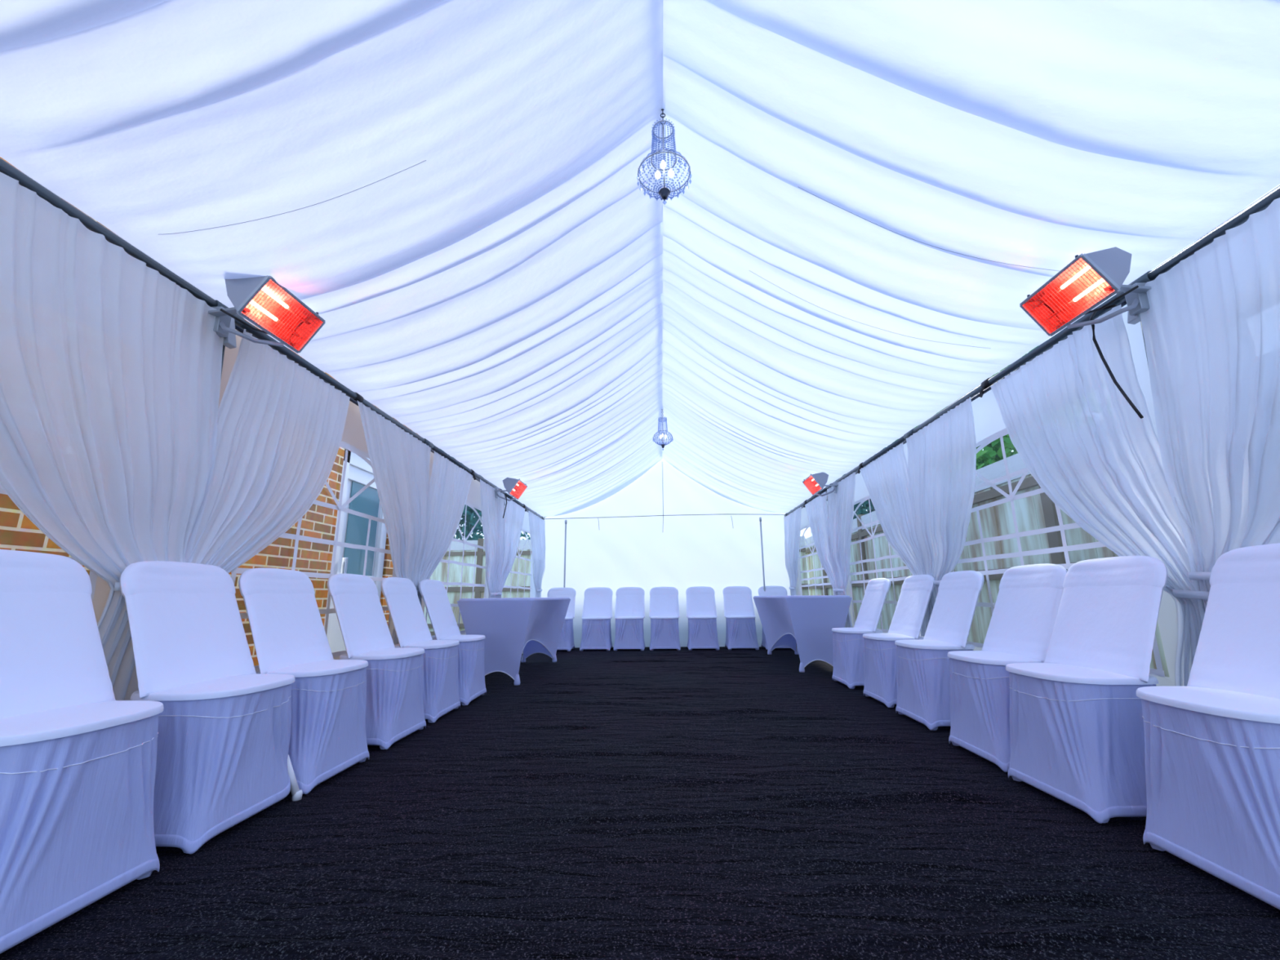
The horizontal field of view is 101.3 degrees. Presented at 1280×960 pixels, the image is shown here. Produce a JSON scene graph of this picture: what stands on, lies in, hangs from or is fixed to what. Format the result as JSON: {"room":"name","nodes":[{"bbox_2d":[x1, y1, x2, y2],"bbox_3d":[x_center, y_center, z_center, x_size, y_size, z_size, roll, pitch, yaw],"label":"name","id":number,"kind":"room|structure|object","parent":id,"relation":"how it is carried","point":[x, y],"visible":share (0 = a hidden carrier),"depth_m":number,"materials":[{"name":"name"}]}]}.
{"room":"event marquee tent","nodes":[
{"label":"event marquee tent","id":0,"kind":"room"},
{"bbox_2d":[92,328,535,659],"bbox_3d":[-1.767,0.575,3.648,0.015,1.980,9.220,-1,-13,2],"label":"wall","id":1,"kind":"structure","parent":0,"point":[353,434],"depth_m":3.27,"materials":[{"name":"white fabric"}]},
{"bbox_2d":[0,486,97,602],"bbox_3d":[-1.866,-0.042,1.115,0.026,1.258,1.448,-1,-13,2],"label":"window","id":2,"kind":"structure","parent":1,"relation":"in","point":[93,577],"depth_m":1.75,"materials":[{"name":"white plastic"}]},
{"bbox_2d":[231,440,395,670],"bbox_3d":[-1.784,0.389,3.065,0.026,1.257,1.444,-1,-13,2],"label":"window","id":3,"kind":"structure","parent":1,"relation":"in","point":[347,446],"depth_m":3.09,"materials":[{"name":"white plastic"}]},
{"bbox_2d":[425,501,486,637],"bbox_3d":[-1.703,0.822,5.015,0.028,1.259,1.446,-1,-13,2],"label":"window","id":4,"kind":"structure","parent":1,"relation":"in","point":[472,506],"depth_m":5.07,"materials":[{"name":"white plastic"}]},
{"bbox_2d":[501,528,532,598],"bbox_3d":[-1.619,1.253,6.967,0.030,1.259,1.449,-1,-13,2],"label":"window","id":5,"kind":"structure","parent":1,"relation":"in","point":[517,587],"depth_m":7.17,"materials":[{"name":"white plastic"}]},
{"bbox_2d":[0,0,1279,516],"bbox_3d":[0.175,-0.902,3.883,3.822,0.981,9.200,-1,-13,2],"label":"ceiling","id":6,"kind":"structure","parent":0,"point":[864,219],"depth_m":1.97,"materials":[{"name":"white fabric"}]},
{"bbox_2d":[0,646,1279,959],"bbox_3d":[0.191,1.478,3.288,4.000,0.032,9.470,-1,-13,2],"label":"floor","id":7,"kind":"structure","parent":0,"point":[723,803],"depth_m":1.55,"materials":[{"name":"black carpet"}]},
{"bbox_2d":[0,549,163,953],"bbox_3d":[-1.574,0.621,1.354,0.478,0.886,0.491,-1,-13,1],"label":"covered chair","id":8,"kind":"object","parent":7,"relation":"on","point":[77,762],"visible":1,"depth_m":1.34,"materials":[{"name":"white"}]},
{"bbox_2d":[0,549,92,595],"bbox_3d":[-1.760,0.262,1.437,0.104,0.146,0.467,-1,-13,1],"label":"chair back","id":9,"kind":"object","parent":8,"relation":"attached to","point":[21,572],"depth_m":1.52,"materials":[{"name":"white fabric"}]},
{"bbox_2d":[119,560,302,853],"bbox_3d":[-1.548,0.743,1.895,0.479,0.890,0.486,-1,-13,3],"label":"covered chair","id":10,"kind":"object","parent":7,"relation":"on","point":[223,758],"visible":0.8,"depth_m":1.78,"materials":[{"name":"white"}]},
{"bbox_2d":[119,560,235,597],"bbox_3d":[-1.738,0.383,1.984,0.104,0.146,0.467,-1,-13,3],"label":"chair back","id":11,"kind":"object","parent":10,"relation":"attached to","point":[148,579],"depth_m":1.93,"materials":[{"name":"white fabric"}]},
{"bbox_2d":[238,568,369,794],"bbox_3d":[-1.512,0.845,2.368,0.478,0.886,0.491,-1,-13,2],"label":"covered chair","id":12,"kind":"object","parent":7,"relation":"on","point":[328,699],"visible":0.78,"depth_m":2.27,"materials":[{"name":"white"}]},
{"bbox_2d":[238,568,315,596],"bbox_3d":[-1.698,0.487,2.455,0.104,0.146,0.467,-1,-13,2],"label":"chair back","id":13,"kind":"object","parent":12,"relation":"attached to","point":[255,582],"depth_m":2.40,"materials":[{"name":"white fabric"}]},
{"bbox_2d":[327,573,426,749],"bbox_3d":[-1.486,0.977,2.963,0.478,0.886,0.491,-1,-13,2],"label":"covered chair","id":14,"kind":"object","parent":7,"relation":"on","point":[394,706],"visible":0.77,"depth_m":2.84,"materials":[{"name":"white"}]},
{"bbox_2d":[327,573,377,596],"bbox_3d":[-1.673,0.619,3.050,0.104,0.146,0.467,-1,-13,2],"label":"chair back","id":15,"kind":"object","parent":14,"relation":"attached to","point":[338,584],"depth_m":3.00,"materials":[{"name":"white fabric"}]},
{"bbox_2d":[380,577,460,722],"bbox_3d":[-1.473,1.100,3.519,0.478,0.886,0.491,-1,-13,1],"label":"covered chair","id":16,"kind":"object","parent":7,"relation":"on","point":[441,696],"visible":0.56,"depth_m":3.41,"materials":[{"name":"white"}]},
{"bbox_2d":[380,577,417,596],"bbox_3d":[-1.659,0.741,3.603,0.104,0.146,0.467,-1,-13,1],"label":"chair back","id":17,"kind":"object","parent":16,"relation":"attached to","point":[390,586],"depth_m":3.54,"materials":[{"name":"white fabric"}]},
{"bbox_2d":[418,579,486,705],"bbox_3d":[-1.442,1.212,4.026,0.478,0.886,0.491,-1,-13,1],"label":"covered chair","id":18,"kind":"object","parent":7,"relation":"on","point":[471,673],"visible":0.61,"depth_m":3.91,"materials":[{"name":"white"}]},
{"bbox_2d":[418,579,447,596],"bbox_3d":[-1.628,0.853,4.108,0.104,0.146,0.467,-1,-13,1],"label":"chair back","id":19,"kind":"object","parent":18,"relation":"attached to","point":[427,588],"depth_m":4.04,"materials":[{"name":"white fabric"}]},
{"bbox_2d":[457,597,570,685],"bbox_3d":[-1.229,1.609,5.478,0.677,0.744,1.966,-1,-13,2],"label":"covered table","id":20,"kind":"object","parent":7,"relation":"on","point":[512,628],"visible":0.96,"depth_m":4.63,"materials":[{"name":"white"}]},
{"bbox_2d":[546,587,576,651],"bbox_3d":[-1.183,2.017,7.666,0.457,0.886,0.478,-1,-13,2],"label":"covered chair","id":21,"kind":"object","parent":7,"relation":"on","point":[566,642],"visible":0.48,"depth_m":7.67,"materials":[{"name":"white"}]},
{"bbox_2d":[546,587,576,595],"bbox_3d":[-1.178,1.696,7.925,0.434,0.146,0.104,-1,-13,2],"label":"chair back","id":22,"kind":"object","parent":21,"relation":"attached to","point":[553,591],"depth_m":7.90,"materials":[{"name":"white fabric"}]},
{"bbox_2d":[563,520,567,587],"bbox_3d":[-1.156,1.570,8.040,0.036,1.930,0.036,-1,-13,2],"label":"pole","id":23,"kind":"object","parent":7,"relation":"on","point":[566,521],"visible":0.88,"depth_m":8.13,"materials":[{"name":"silver metal"}]},
{"bbox_2d":[579,586,613,650],"bbox_3d":[-0.631,2.019,7.695,0.457,0.886,0.478,-1,-13,2],"label":"covered chair","id":24,"kind":"object","parent":7,"relation":"on","point":[597,615],"visible":1,"depth_m":7.53,"materials":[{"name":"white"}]},
{"bbox_2d":[584,586,613,595],"bbox_3d":[-0.627,1.698,7.954,0.434,0.146,0.104,-1,-13,2],"label":"chair back","id":25,"kind":"object","parent":24,"relation":"attached to","point":[595,591],"depth_m":7.93,"materials":[{"name":"white fabric"}]},
{"bbox_2d":[613,586,644,650],"bbox_3d":[-0.151,2.014,7.689,0.457,0.886,0.478,-1,-13,2],"label":"covered chair","id":26,"kind":"object","parent":7,"relation":"on","point":[629,612],"visible":1,"depth_m":7.53,"materials":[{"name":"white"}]},
{"bbox_2d":[615,586,644,595],"bbox_3d":[-0.146,1.692,7.948,0.434,0.146,0.104,-1,-13,2],"label":"chair back","id":27,"kind":"object","parent":26,"relation":"attached to","point":[624,590],"depth_m":7.92,"materials":[{"name":"white fabric"}]},
{"bbox_2d":[0,157,1279,647],"bbox_3d":[0.183,0.025,3.693,3.954,3.044,9.230,-1,-13,2],"label":"frame","id":28,"kind":"object","parent":7,"relation":"on","point":[6,168],"visible":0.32,"depth_m":2.23,"materials":[{"name":"grey metal"}]},
{"bbox_2d":[0,172,223,700],"bbox_3d":[-1.758,0.132,1.576,0.088,1.888,1.086,0,-13,-1],"label":"curtain","id":29,"kind":"object","parent":28,"relation":"hanging from","point":[110,367],"visible":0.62,"depth_m":1.72,"materials":[{"name":"white fabric"}]},
{"bbox_2d":[208,275,325,353],"bbox_3d":[-1.621,-0.676,2.222,0.350,0.237,0.362,-1,-13,2],"label":"heater","id":30,"kind":"object","parent":28,"relation":"attached to","point":[262,301],"visible":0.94,"depth_m":2.16,"materials":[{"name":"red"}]},
{"bbox_2d":[186,328,350,573],"bbox_3d":[-1.724,0.331,2.476,0.085,1.888,0.905,-2,-13,5],"label":"curtain","id":31,"kind":"object","parent":28,"relation":"hanging from","point":[280,426],"visible":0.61,"depth_m":2.42,"materials":[{"name":"white fabric"}]},
{"bbox_2d":[357,400,431,644],"bbox_3d":[-1.681,0.561,3.511,0.095,1.888,1.115,-1,-13,2],"label":"curtain","id":32,"kind":"object","parent":28,"relation":"hanging from","point":[400,461],"visible":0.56,"depth_m":3.67,"materials":[{"name":"white fabric"}]},
{"bbox_2d":[417,450,472,604],"bbox_3d":[-1.641,0.772,4.466,0.083,1.888,0.985,-2,-13,5],"label":"curtain","id":33,"kind":"object","parent":28,"relation":"hanging from","point":[449,484],"visible":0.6,"depth_m":4.39,"materials":[{"name":"white fabric"}]},
{"bbox_2d":[480,479,504,598],"bbox_3d":[-1.595,1.012,5.552,0.092,1.888,0.938,-1,-13,2],"label":"curtain","id":34,"kind":"object","parent":28,"relation":"hanging from","point":[492,508],"visible":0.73,"depth_m":5.66,"materials":[{"name":"white fabric"}]},
{"bbox_2d":[493,477,527,518],"bbox_3d":[-1.468,0.225,5.790,0.350,0.453,0.403,-1,-13,2],"label":"heater","id":35,"kind":"object","parent":28,"relation":"attached to","point":[514,487],"visible":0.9,"depth_m":5.72,"materials":[{"name":"grey"}]},
{"bbox_2d":[497,497,524,598],"bbox_3d":[-1.558,1.204,6.418,0.084,1.888,0.984,-2,-13,5],"label":"curtain","id":36,"kind":"object","parent":28,"relation":"hanging from","point":[514,513],"visible":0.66,"depth_m":6.35,"materials":[{"name":"white fabric"}]},
{"bbox_2d":[528,510,545,597],"bbox_3d":[-1.512,1.457,7.560,0.089,1.888,1.095,-1,-13,2],"label":"curtain","id":37,"kind":"object","parent":28,"relation":"hanging from","point":[537,525],"visible":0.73,"depth_m":7.72,"materials":[{"name":"white fabric"}]},
{"bbox_2d":[653,408,672,448],"bbox_3d":[0.271,-0.612,6.274,0.245,0.540,0.247,-1,-13,2],"label":"chandelier","id":38,"kind":"object","parent":28,"relation":"hanging from","point":[662,420],"visible":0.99,"depth_m":6.26,"materials":[{"name":"grey metal"}]},
{"bbox_2d":[637,108,690,199],"bbox_3d":[0.107,-1.475,2.372,0.245,0.540,0.247,-1,-13,2],"label":"chandelier","id":39,"kind":"object","parent":28,"relation":"hanging from","point":[664,193],"visible":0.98,"depth_m":2.35,"materials":[{"name":"grey metal"}]},
{"bbox_2d":[637,151,690,193],"bbox_3d":[0.108,-1.327,2.339,0.241,0.104,0.239,-1,-13,2],"label":"basket","id":40,"kind":"object","parent":39,"relation":"on","point":[663,164],"depth_m":2.33,"materials":[{"name":"clear glass"}]},
{"bbox_2d":[543,514,785,519],"bbox_3d":[0.366,0.569,8.234,3.800,0.043,0.009,-1,-13,2],"label":"cord","id":41,"kind":"object","parent":28,"relation":"attached to","point":[690,514],"visible":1,"depth_m":8.23,"materials":[{"name":"grey metal"}]},
{"bbox_2d":[783,506,801,595],"bbox_3d":[2.216,1.395,7.418,0.088,1.888,1.097,-1,-13,2],"label":"curtain","id":42,"kind":"object","parent":28,"relation":"hanging from","point":[792,521],"visible":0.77,"depth_m":7.59,"materials":[{"name":"white fabric"}]},
{"bbox_2d":[802,472,838,496],"bbox_3d":[1.990,0.067,5.700,0.350,0.237,0.362,-1,-13,2],"label":"heater","id":43,"kind":"object","parent":28,"relation":"attached to","point":[815,482],"visible":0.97,"depth_m":5.60,"materials":[{"name":"grey"}]},
{"bbox_2d":[804,492,838,595],"bbox_3d":[2.165,1.142,6.274,0.088,1.888,0.986,0,-13,-1],"label":"curtain","id":44,"kind":"object","parent":28,"relation":"hanging from","point":[816,509],"visible":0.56,"depth_m":6.19,"materials":[{"name":"white fabric"}]},
{"bbox_2d":[826,471,855,627],"bbox_3d":[2.126,0.946,5.389,0.097,1.888,0.977,-1,-13,2],"label":"curtain","id":45,"kind":"object","parent":28,"relation":"hanging from","point":[840,504],"visible":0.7,"depth_m":5.51,"materials":[{"name":"white fabric"}]},
{"bbox_2d":[859,442,930,636],"bbox_3d":[2.101,0.712,4.330,0.090,1.888,1.000,-1,-13,2],"label":"curtain","id":46,"kind":"object","parent":28,"relation":"hanging from","point":[886,478],"visible":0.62,"depth_m":4.25,"materials":[{"name":"white fabric"}]},
{"bbox_2d":[906,396,976,620],"bbox_3d":[2.050,0.517,3.451,0.088,1.888,0.946,-1,-13,2],"label":"curtain","id":47,"kind":"object","parent":28,"relation":"hanging from","point":[942,454],"visible":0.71,"depth_m":3.52,"materials":[{"name":"white fabric"}]},
{"bbox_2d":[1019,246,1151,418],"bbox_3d":[1.840,-0.535,2.074,0.350,0.631,0.362,-1,-13,2],"label":"heater","id":48,"kind":"object","parent":28,"relation":"attached to","point":[1089,280],"visible":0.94,"depth_m":2.05,"materials":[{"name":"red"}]},
{"bbox_2d":[990,304,1209,686],"bbox_3d":[1.992,0.295,2.356,0.101,1.928,0.969,0,-13,-1],"label":"curtain","id":49,"kind":"object","parent":28,"relation":"hanging from","point":[1062,411],"visible":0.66,"depth_m":2.24,"materials":[{"name":"white fabric"}]},
{"bbox_2d":[1139,197,1279,622],"bbox_3d":[1.960,0.070,1.432,0.098,1.888,1.085,-1,-13,2],"label":"curtain","id":50,"kind":"object","parent":28,"relation":"hanging from","point":[1211,326],"visible":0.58,"depth_m":1.77,"materials":[{"name":"white fabric"}]},
{"bbox_2d":[648,586,680,650],"bbox_3d":[0.359,2.008,7.681,0.457,0.886,0.478,-1,-13,2],"label":"covered chair","id":51,"kind":"object","parent":7,"relation":"on","point":[664,615],"visible":1,"depth_m":7.51,"materials":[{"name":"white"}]},
{"bbox_2d":[649,586,678,595],"bbox_3d":[0.363,1.687,7.940,0.434,0.146,0.104,-1,-13,2],"label":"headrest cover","id":52,"kind":"object","parent":51,"relation":"attached to","point":[655,590],"depth_m":7.91,"materials":[{"name":"white fabric"}]},
{"bbox_2d":[685,586,719,650],"bbox_3d":[0.904,2.002,7.671,0.457,0.886,0.478,-1,-13,2],"label":"covered chair","id":53,"kind":"object","parent":7,"relation":"on","point":[701,611],"visible":1,"depth_m":7.50,"materials":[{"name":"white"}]},
{"bbox_2d":[685,586,715,595],"bbox_3d":[0.908,1.680,7.930,0.434,0.146,0.104,-1,-13,2],"label":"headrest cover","id":54,"kind":"object","parent":53,"relation":"attached to","point":[696,590],"depth_m":7.90,"materials":[{"name":"white fabric"}]},
{"bbox_2d":[722,586,759,649],"bbox_3d":[1.459,1.995,7.662,0.457,0.886,0.478,-1,-13,2],"label":"covered chair","id":55,"kind":"object","parent":7,"relation":"on","point":[739,610],"visible":1,"depth_m":7.53,"materials":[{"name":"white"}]},
{"bbox_2d":[722,586,751,594],"bbox_3d":[1.464,1.673,7.921,0.434,0.146,0.104,-1,-13,2],"label":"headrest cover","id":56,"kind":"object","parent":55,"relation":"attached to","point":[730,589],"depth_m":7.89,"materials":[{"name":"white fabric"}]},
{"bbox_2d":[759,517,765,591],"bbox_3d":[1.871,1.520,7.924,0.036,1.930,0.036,-1,-13,2],"label":"pole","id":57,"kind":"object","parent":7,"relation":"on","point":[760,518],"visible":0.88,"depth_m":8.00,"materials":[{"name":"silver metal"}]},
{"bbox_2d":[758,586,790,649],"bbox_3d":[1.989,1.989,7.653,0.457,0.886,0.478,-1,-13,2],"label":"covered chair","id":58,"kind":"object","parent":7,"relation":"on","point":[770,590],"visible":0.25,"depth_m":7.86,"materials":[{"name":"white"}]},
{"bbox_2d":[758,586,787,594],"bbox_3d":[1.994,1.667,7.912,0.434,0.146,0.104,-1,-13,2],"label":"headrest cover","id":59,"kind":"object","parent":58,"relation":"attached to","point":[769,589],"depth_m":7.88,"materials":[{"name":"white fabric"}]},
{"bbox_2d":[753,595,852,672],"bbox_3d":[1.819,1.721,6.093,0.657,0.744,1.947,-1,-13,2],"label":"covered table","id":60,"kind":"object","parent":7,"relation":"on","point":[806,623],"visible":0.98,"depth_m":5.26,"materials":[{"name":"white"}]},
{"bbox_2d":[831,577,891,688],"bbox_3d":[1.923,1.302,4.551,0.478,0.886,0.491,-1,-13,2],"label":"covered chair","id":61,"kind":"object","parent":7,"relation":"on","point":[848,648],"visible":0.72,"depth_m":4.41,"materials":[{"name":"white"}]},
{"bbox_2d":[865,577,891,593],"bbox_3d":[2.104,0.937,4.624,0.104,0.146,0.467,-1,-13,2],"label":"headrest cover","id":62,"kind":"object","parent":61,"relation":"attached to","point":[878,585],"depth_m":4.56,"materials":[{"name":"white fabric"}]},
{"bbox_2d":[862,574,935,707],"bbox_3d":[1.893,1.142,3.829,0.478,0.886,0.491,-1,-13,2],"label":"covered chair","id":63,"kind":"object","parent":7,"relation":"on","point":[880,656],"visible":0.64,"depth_m":3.72,"materials":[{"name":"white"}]},
{"bbox_2d":[901,574,935,592],"bbox_3d":[2.073,0.778,3.902,0.104,0.146,0.467,-1,-13,2],"label":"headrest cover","id":64,"kind":"object","parent":63,"relation":"attached to","point":[917,583],"depth_m":3.85,"materials":[{"name":"white fabric"}]},
{"bbox_2d":[894,570,984,730],"bbox_3d":[1.848,1.011,3.235,0.478,0.886,0.491,-1,-13,2],"label":"covered chair","id":65,"kind":"object","parent":7,"relation":"on","point":[922,666],"visible":0.76,"depth_m":3.11,"materials":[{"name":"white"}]},
{"bbox_2d":[937,570,984,591],"bbox_3d":[2.028,0.646,3.308,0.104,0.146,0.467,-1,-13,2],"label":"headrest cover","id":66,"kind":"object","parent":65,"relation":"attached to","point":[962,580],"depth_m":3.25,"materials":[{"name":"white fabric"}]},
{"bbox_2d":[947,563,1067,772],"bbox_3d":[1.779,0.857,2.539,0.478,0.886,0.491,-1,-13,2],"label":"covered chair","id":67,"kind":"object","parent":7,"relation":"on","point":[1022,623],"visible":0.66,"depth_m":2.46,"materials":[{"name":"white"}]},
{"bbox_2d":[999,563,1067,589],"bbox_3d":[1.959,0.492,2.612,0.104,0.146,0.467,-1,-13,2],"label":"hood","id":68,"kind":"object","parent":67,"relation":"attached to","point":[1044,575],"depth_m":2.57,"materials":[{"name":"white fabric"}]},
{"bbox_2d":[1005,555,1168,823],"bbox_3d":[1.733,0.747,2.042,0.478,0.886,0.491,-1,-13,1],"label":"covered chair","id":69,"kind":"object","parent":7,"relation":"on","point":[1077,735],"visible":0.84,"depth_m":1.92,"materials":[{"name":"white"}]},
{"bbox_2d":[1062,555,1168,589],"bbox_3d":[1.913,0.384,2.121,0.104,0.146,0.467,-1,-13,1],"label":"hood","id":70,"kind":"object","parent":69,"relation":"attached to","point":[1123,572],"depth_m":2.07,"materials":[{"name":"white fabric"}]},
{"bbox_2d":[1136,542,1279,909],"bbox_3d":[1.723,0.616,1.451,0.478,0.886,0.491,-1,-13,3],"label":"covered chair","id":71,"kind":"object","parent":7,"relation":"on","point":[1212,743],"visible":1,"depth_m":1.45,"materials":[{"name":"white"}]},
{"bbox_2d":[1209,542,1279,585],"bbox_3d":[1.903,0.251,1.521,0.104,0.146,0.467,-1,-13,3],"label":"hood","id":72,"kind":"object","parent":71,"relation":"attached to","point":[1256,565],"depth_m":1.62,"materials":[{"name":"white fabric"}]},
{"bbox_2d":[541,458,791,647],"bbox_3d":[0.372,1.069,8.176,3.900,2.942,0.082,-1,-13,2],"label":"wall","id":73,"kind":"structure","parent":0,"point":[682,551],"depth_m":8.20,"materials":[{"name":"white fabric"}]},
{"bbox_2d":[795,304,1177,686],"bbox_3d":[2.140,0.510,3.497,0.014,1.980,9.220,-1,-13,2],"label":"wall","id":74,"kind":"structure","parent":0,"point":[988,419],"depth_m":2.19,"materials":[{"name":"white fabric"}]},
{"bbox_2d":[799,524,834,595],"bbox_3d":[2.270,1.189,6.817,0.024,1.259,1.449,-1,-13,2],"label":"window","id":75,"kind":"structure","parent":74,"relation":"in","point":[808,585],"depth_m":6.99,"materials":[{"name":"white plastic"}]},
{"bbox_2d":[848,495,912,632],"bbox_3d":[2.187,0.758,4.865,0.028,1.259,1.446,-1,-13,2],"label":"window","id":76,"kind":"structure","parent":74,"relation":"in","point":[873,536],"depth_m":4.96,"materials":[{"name":"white plastic"}]},
{"bbox_2d":[952,427,1164,677],"bbox_3d":[2.106,0.325,2.915,0.026,1.257,1.444,-1,-13,2],"label":"window","id":77,"kind":"structure","parent":74,"relation":"in","point":[1159,672],"depth_m":2.96,"materials":[{"name":"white plastic"}]},
{"label":"outside","id":78,"kind":"structure","parent":0,"visible":0},
{"label":"lawn","id":79,"kind":"structure","parent":78,"visible":0},
{"bbox_2d":[0,156,418,666],"bbox_3d":[-2.853,-0.970,1.698,0.320,4.230,8.660,-1,-13,2],"label":"house","id":80,"kind":"structure","parent":79,"relation":"on","point":[18,532],"depth_m":4.36,"materials":[{"name":"orange brick"}]},
{"bbox_2d":[422,437,493,551],"bbox_3d":[-4.709,0.848,12.907,3.560,5.550,4.186,-1,-13,2],"label":"tree","id":81,"kind":"object","parent":79,"relation":"on","point":[472,517],"visible":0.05,"depth_m":11.99,"materials":[{"name":"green plant"}]},
{"bbox_2d":[520,507,546,539],"bbox_3d":[-2.443,1.604,17.420,3.318,5.991,2.979,-1,-13,2],"label":"tree","id":82,"kind":"object","parent":79,"relation":"on","point":[523,535],"visible":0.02,"depth_m":16.81,"materials":[{"name":"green plant"}]},
{"bbox_2d":[423,536,808,635],"bbox_3d":[-2.747,2.048,9.931,11.700,1.880,0.105,-1,-13,2],"label":"fence","id":83,"kind":"object","parent":79,"relation":"on","point":[440,573],"visible":0.08,"depth_m":9.97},
{"bbox_2d":[790,445,888,525],"bbox_3d":[5.011,0.998,12.478,3.923,4.921,3.742,-1,-13,2],"label":"tree","id":84,"kind":"object","parent":79,"relation":"on","point":[861,509],"visible":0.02,"depth_m":11.36,"materials":[{"name":"green plant"}]},
{"bbox_2d":[892,346,1037,488],"bbox_3d":[4.919,-0.074,7.024,3.272,4.654,3.169,-1,-13,2],"label":"tree","id":85,"kind":"object","parent":79,"relation":"on","point":[992,453],"visible":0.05,"depth_m":6.74,"materials":[{"name":"green plant"}]},
{"bbox_2d":[800,453,1168,676],"bbox_3d":[3.084,0.994,5.390,0.105,1.880,14.500,-1,-13,2],"label":"fence","id":86,"kind":"object","parent":79,"relation":"on","point":[1038,511],"visible":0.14,"depth_m":4.50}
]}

